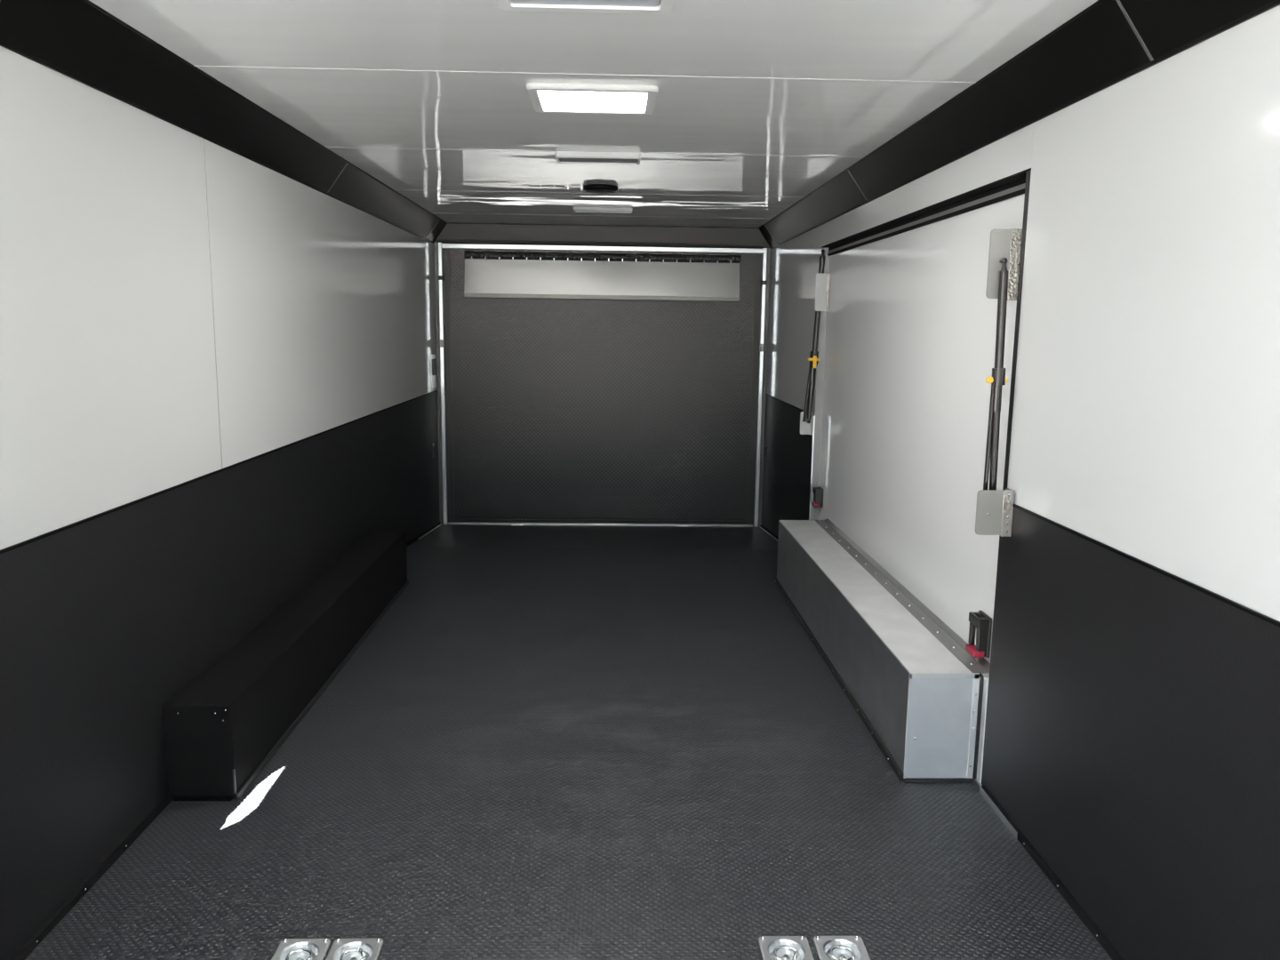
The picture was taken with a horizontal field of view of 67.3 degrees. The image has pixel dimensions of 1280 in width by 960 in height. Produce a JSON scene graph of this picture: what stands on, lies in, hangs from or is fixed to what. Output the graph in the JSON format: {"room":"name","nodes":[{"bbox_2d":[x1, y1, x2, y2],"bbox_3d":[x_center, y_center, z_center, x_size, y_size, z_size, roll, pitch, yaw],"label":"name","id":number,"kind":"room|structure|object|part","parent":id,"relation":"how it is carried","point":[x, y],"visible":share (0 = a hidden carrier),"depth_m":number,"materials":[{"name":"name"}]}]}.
{"room":"cargo space","nodes":[
{"label":"cargo space","id":0,"kind":"room"},
{"bbox_2d":[0,46,437,549],"bbox_3d":[-1.411,-0.122,3.201,0.051,2.288,8.036,1,9,-2],"label":"wall","id":1,"kind":"structure","parent":0,"point":[177,307],"depth_m":2.75,"materials":[{"name":"white"}]},
{"bbox_2d":[0,390,441,959],"bbox_3d":[-1.382,0.486,3.249,0.024,1.054,7.936,1,9,-2],"label":"lower wall panel","id":2,"kind":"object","parent":1,"relation":"attached to","point":[108,616],"depth_m":2.61,"materials":[{"name":"black"}]},
{"bbox_2d":[0,0,447,243],"bbox_3d":[-1.320,-1.144,3.009,0.104,0.146,7.976,1,9,-2],"label":"trim","id":3,"kind":"structure","parent":1,"relation":"attached to","point":[81,41],"depth_m":2.73,"materials":[{"name":"black metal"}]},
{"bbox_2d":[430,354,436,388],"bbox_3d":[-1.483,-0.776,6.867,0.016,0.236,0.201,1,9,-2],"label":"wall switch","id":4,"kind":"object","parent":1,"relation":"attached to","point":[432,356],"visible":1,"depth_m":6.86,"materials":[{"name":"white plastic"}]},
{"bbox_2d":[24,523,1111,959],"bbox_3d":[-0.181,0.943,3.387,2.440,0.160,7.996,1,9,-2],"label":"floor","id":5,"kind":"structure","parent":0,"point":[555,742],"depth_m":2.78,"materials":[{"name":"black rubber"}]},
{"bbox_2d":[162,530,408,800],"bbox_3d":[-1.310,0.605,3.971,0.204,0.292,2.400,1,9,-2],"label":"box","id":6,"kind":"object","parent":5,"relation":"on","point":[223,727],"visible":1,"depth_m":3.23,"materials":[{"name":"black metal"}]},
{"bbox_3d":[-1.215,0.739,4.000,0.010,0.020,2.390,1,9,-2],"label":"moulding","id":7,"kind":"part","parent":6,"relation":"part of","materials":[{"name":"black metal"}]},
{"bbox_2d":[271,938,330,959],"bbox_3d":[-0.756,1.062,2.135,0.114,0.031,0.114,1,9,-2],"label":"ring","id":8,"kind":"object","parent":5,"relation":"in","point":[288,948],"visible":1,"depth_m":2.16,"materials":[{"name":"silver metal"}]},
{"bbox_2d":[325,937,383,959],"bbox_3d":[-0.638,1.063,2.139,0.114,0.031,0.114,1,9,-2],"label":"ring","id":9,"kind":"object","parent":5,"relation":"in","point":[367,948],"visible":1,"depth_m":2.16,"materials":[{"name":"silver metal"}]},
{"bbox_2d":[758,936,813,959],"bbox_3d":[0.329,1.071,2.168,0.114,0.031,0.114,1,9,-2],"label":"ring","id":10,"kind":"object","parent":5,"relation":"in","point":[772,948],"visible":1,"depth_m":2.19,"materials":[{"name":"silver metal"}]},
{"bbox_2d":[813,935,870,959],"bbox_3d":[0.456,1.072,2.171,0.114,0.031,0.114,1,9,-2],"label":"ring","id":11,"kind":"object","parent":5,"relation":"in","point":[828,948],"visible":1,"depth_m":2.19,"materials":[{"name":"silver metal"}]},
{"bbox_2d":[774,518,990,783],"bbox_3d":[0.919,0.575,4.126,0.288,0.362,2.361,1,9,-2],"label":"box","id":12,"kind":"object","parent":5,"relation":"on","point":[912,681],"visible":0.99,"depth_m":3.38,"materials":[{"name":"metal"}]},
{"bbox_3d":[0.892,0.406,4.107,0.193,0.002,2.343,1,9,-2],"label":"lid","id":13,"kind":"part","parent":12,"relation":"part of","materials":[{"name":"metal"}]},
{"bbox_3d":[0.933,0.763,2.977,0.212,0.339,0.003,1,9,-2],"label":"panel","id":14,"kind":"part","parent":12,"relation":"part of","materials":[{"name":"metal"}]},
{"bbox_2d":[88,0,1098,227],"bbox_3d":[-0.152,-1.207,3.037,2.440,0.003,7.986,1,9,-2],"label":"ceiling","id":15,"kind":"structure","parent":0,"point":[761,104],"depth_m":2.82,"materials":[{"name":"white"}]},
{"bbox_2d":[494,0,676,14],"bbox_3d":[-0.117,-1.031,1.994,0.396,0.016,0.340,1,9,-2],"label":"recessed light","id":16,"kind":"object","parent":15,"relation":"in","point":[602,6],"visible":1,"depth_m":2.13,"materials":[{"name":"white plastic"}]},
{"bbox_2d":[526,82,658,114],"bbox_3d":[-0.147,-1.197,3.027,0.396,0.016,0.340,1,9,-2],"label":"recessed light","id":17,"kind":"object","parent":15,"relation":"in","point":[544,97],"visible":1,"depth_m":2.99,"materials":[{"name":"white plastic"}]},
{"bbox_2d":[555,151,640,164],"bbox_3d":[-0.176,-1.358,4.058,0.354,0.024,0.160,1,9,-2],"label":"recessed light","id":18,"kind":"object","parent":15,"relation":"in","point":[562,156],"visible":1,"depth_m":3.98,"materials":[{"name":"white plastic"}]},
{"bbox_2d":[583,184,617,193],"bbox_3d":[-0.203,-1.500,4.971,0.180,0.034,0.180,1,9,-2],"label":"ceiling vent","id":19,"kind":"object","parent":15,"relation":"in","point":[596,188],"visible":1,"depth_m":4.91,"materials":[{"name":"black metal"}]},
{"bbox_2d":[572,207,632,213],"bbox_3d":[-0.229,-1.658,5.908,0.364,0.020,0.100,1,9,-2],"label":"recessed light","id":20,"kind":"object","parent":15,"relation":"in","point":[575,209],"visible":1,"depth_m":5.86,"materials":[{"name":"white plastic"}]},
{"bbox_2d":[436,241,768,248],"bbox_3d":[-0.280,-0.744,7.179,2.440,2.288,0.050,1,9,-2],"label":"wall","id":21,"kind":"structure","parent":0,"point":[436,242],"depth_m":7.00,"materials":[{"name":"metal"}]},
{"bbox_2d":[433,242,770,526],"bbox_3d":[-0.279,-0.675,7.109,2.432,2.071,0.109,1,9,-2],"label":"door","id":22,"kind":"structure","parent":21,"relation":"in","point":[577,385],"depth_m":7.13,"materials":[{"name":"black metal"}]},
{"bbox_3d":[-0.266,-1.678,6.973,2.320,0.033,0.060,1,9,-2],"label":"head rail","id":23,"kind":"part","parent":22,"relation":"part of","materials":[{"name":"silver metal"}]},
{"bbox_2d":[434,223,769,247],"bbox_3d":[-0.264,-1.767,6.939,2.440,0.132,0.060,1,9,-2],"label":"trim","id":24,"kind":"structure","parent":21,"relation":"attached to","point":[495,233],"depth_m":6.92,"materials":[{"name":"black metal"}]},
{"bbox_2d":[766,5,1279,621],"bbox_3d":[1.081,-0.100,3.276,0.061,2.288,8.036,1,9,-2],"label":"wall","id":25,"kind":"structure","parent":0,"point":[1146,423],"depth_m":2.05,"materials":[{"name":"white"}]},
{"bbox_2d":[800,411,813,435],"bbox_3d":[0.947,-0.326,5.498,0.072,0.135,0.058,1,9,-2],"label":"bracket","id":26,"kind":"object","parent":25,"relation":"attached to","point":[805,428],"visible":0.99,"depth_m":5.48,"materials":[{"name":"silver metal"}]},
{"bbox_2d":[808,168,1031,786],"bbox_3d":[1.060,-0.158,4.126,0.080,1.854,2.694,1,9,-2],"label":"door","id":27,"kind":"structure","parent":25,"relation":"in","point":[908,332],"depth_m":3.67,"materials":[{"name":"white metal"}]},
{"bbox_2d":[802,249,825,423],"bbox_3d":[0.971,-0.795,5.370,0.085,0.961,0.061,1,9,-2],"label":"gas strut","id":28,"kind":"object","parent":27,"relation":"attached to","point":[813,359],"visible":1,"depth_m":5.37,"materials":[{"name":"black paint"}]},
{"bbox_3d":[0.945,-0.496,5.420,0.041,0.313,0.017,3,9,14],"label":"stay rod","id":29,"kind":"part","parent":28,"relation":"part of","materials":[{"name":"black paint"}]},
{"bbox_3d":[0.963,-0.452,5.429,0.036,0.223,0.026,5,10,27],"label":"rod","id":30,"kind":"part","parent":28,"relation":"part of","materials":[{"name":"black paint"}]},
{"bbox_3d":[1.001,0.087,5.443,0.034,0.081,0.080,1,9,-2],"label":"latch handle","id":31,"kind":"part","parent":27,"relation":"part of","materials":[{"name":"black paint"}]},
{"bbox_2d":[814,272,830,311],"bbox_3d":[1.002,-1.034,5.307,0.078,0.208,0.058,1,9,-2],"label":"bracket","id":32,"kind":"object","parent":27,"relation":"attached to","point":[822,285],"visible":1,"depth_m":5.28,"materials":[{"name":"silver metal"}]},
{"bbox_3d":[1.080,-1.059,3.979,0.004,0.018,2.690,1,9,-2],"label":"head trim","id":33,"kind":"part","parent":27,"relation":"part of","materials":[{"name":"black metal"}]},
{"bbox_3d":[1.070,0.480,3.046,0.034,0.106,0.080,1,9,-2],"label":"latch handle","id":34,"kind":"part","parent":27,"relation":"part of","materials":[{"name":"black paint"}]},
{"bbox_2d":[985,228,1022,300],"bbox_3d":[1.052,-0.615,2.754,0.124,0.199,0.058,1,9,-2],"label":"bracket","id":35,"kind":"object","parent":27,"relation":"attached to","point":[1006,244],"visible":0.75,"depth_m":2.73,"materials":[{"name":"silver metal"}]},
{"bbox_2d":[983,257,1008,490],"bbox_3d":[1.023,-0.263,2.766,0.062,0.734,0.042,1,9,-2],"label":"gas strut","id":36,"kind":"object","parent":35,"relation":"attached to","point":[997,380],"visible":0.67,"depth_m":2.75,"materials":[{"name":"black paint"}]},
{"bbox_3d":[1.012,-0.096,2.790,0.016,0.358,0.013,1,9,-2],"label":"stay rod","id":37,"kind":"part","parent":36,"relation":"part of","materials":[{"name":"black paint"}]},
{"bbox_3d":[1.030,-0.059,2.796,0.027,0.282,0.021,1,9,-2],"label":"rod","id":38,"kind":"part","parent":36,"relation":"part of","materials":[{"name":"black paint"}]},
{"bbox_3d":[1.020,-0.614,2.734,0.058,0.194,0.004,1,9,-2],"label":"plate","id":39,"kind":"part","parent":35,"relation":"part of","materials":[{"name":"silver metal"}]},
{"bbox_2d":[975,488,1014,536],"bbox_3d":[1.009,0.092,2.760,0.104,0.134,0.058,1,9,-2],"label":"bracket","id":40,"kind":"object","parent":25,"relation":"attached to","point":[994,508],"visible":1,"depth_m":2.74,"materials":[{"name":"silver metal"}]},
{"bbox_3d":[0.995,0.093,2.741,0.074,0.129,0.004,1,9,-2],"label":"plate","id":41,"kind":"part","parent":40,"relation":"part of","materials":[{"name":"silver metal"}]},
{"bbox_2d":[758,0,1279,248],"bbox_3d":[1.015,-1.124,3.079,0.104,0.146,7.976,1,9,-2],"label":"trim","id":42,"kind":"structure","parent":25,"relation":"attached to","point":[1109,42],"depth_m":2.51,"materials":[{"name":"black metal"}]},
{"bbox_2d":[759,393,1279,959],"bbox_3d":[1.033,0.508,3.321,0.024,1.054,7.936,1,9,-2],"label":"lower wall panel","id":43,"kind":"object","parent":25,"relation":"attached to","point":[1132,751],"depth_m":2.11,"materials":[{"name":"black"}]},
{"bbox_3d":[0.942,0.431,6.452,0.012,0.130,1.726,1,9,-2],"label":"moulding","id":44,"kind":"part","parent":43,"relation":"part of","materials":[{"name":"black"}]},
{"bbox_3d":[1.093,1.220,1.200,0.012,0.020,3.520,1,9,-2],"label":"moulding","id":45,"kind":"part","parent":43,"relation":"part of","materials":[{"name":"black"}]}
]}

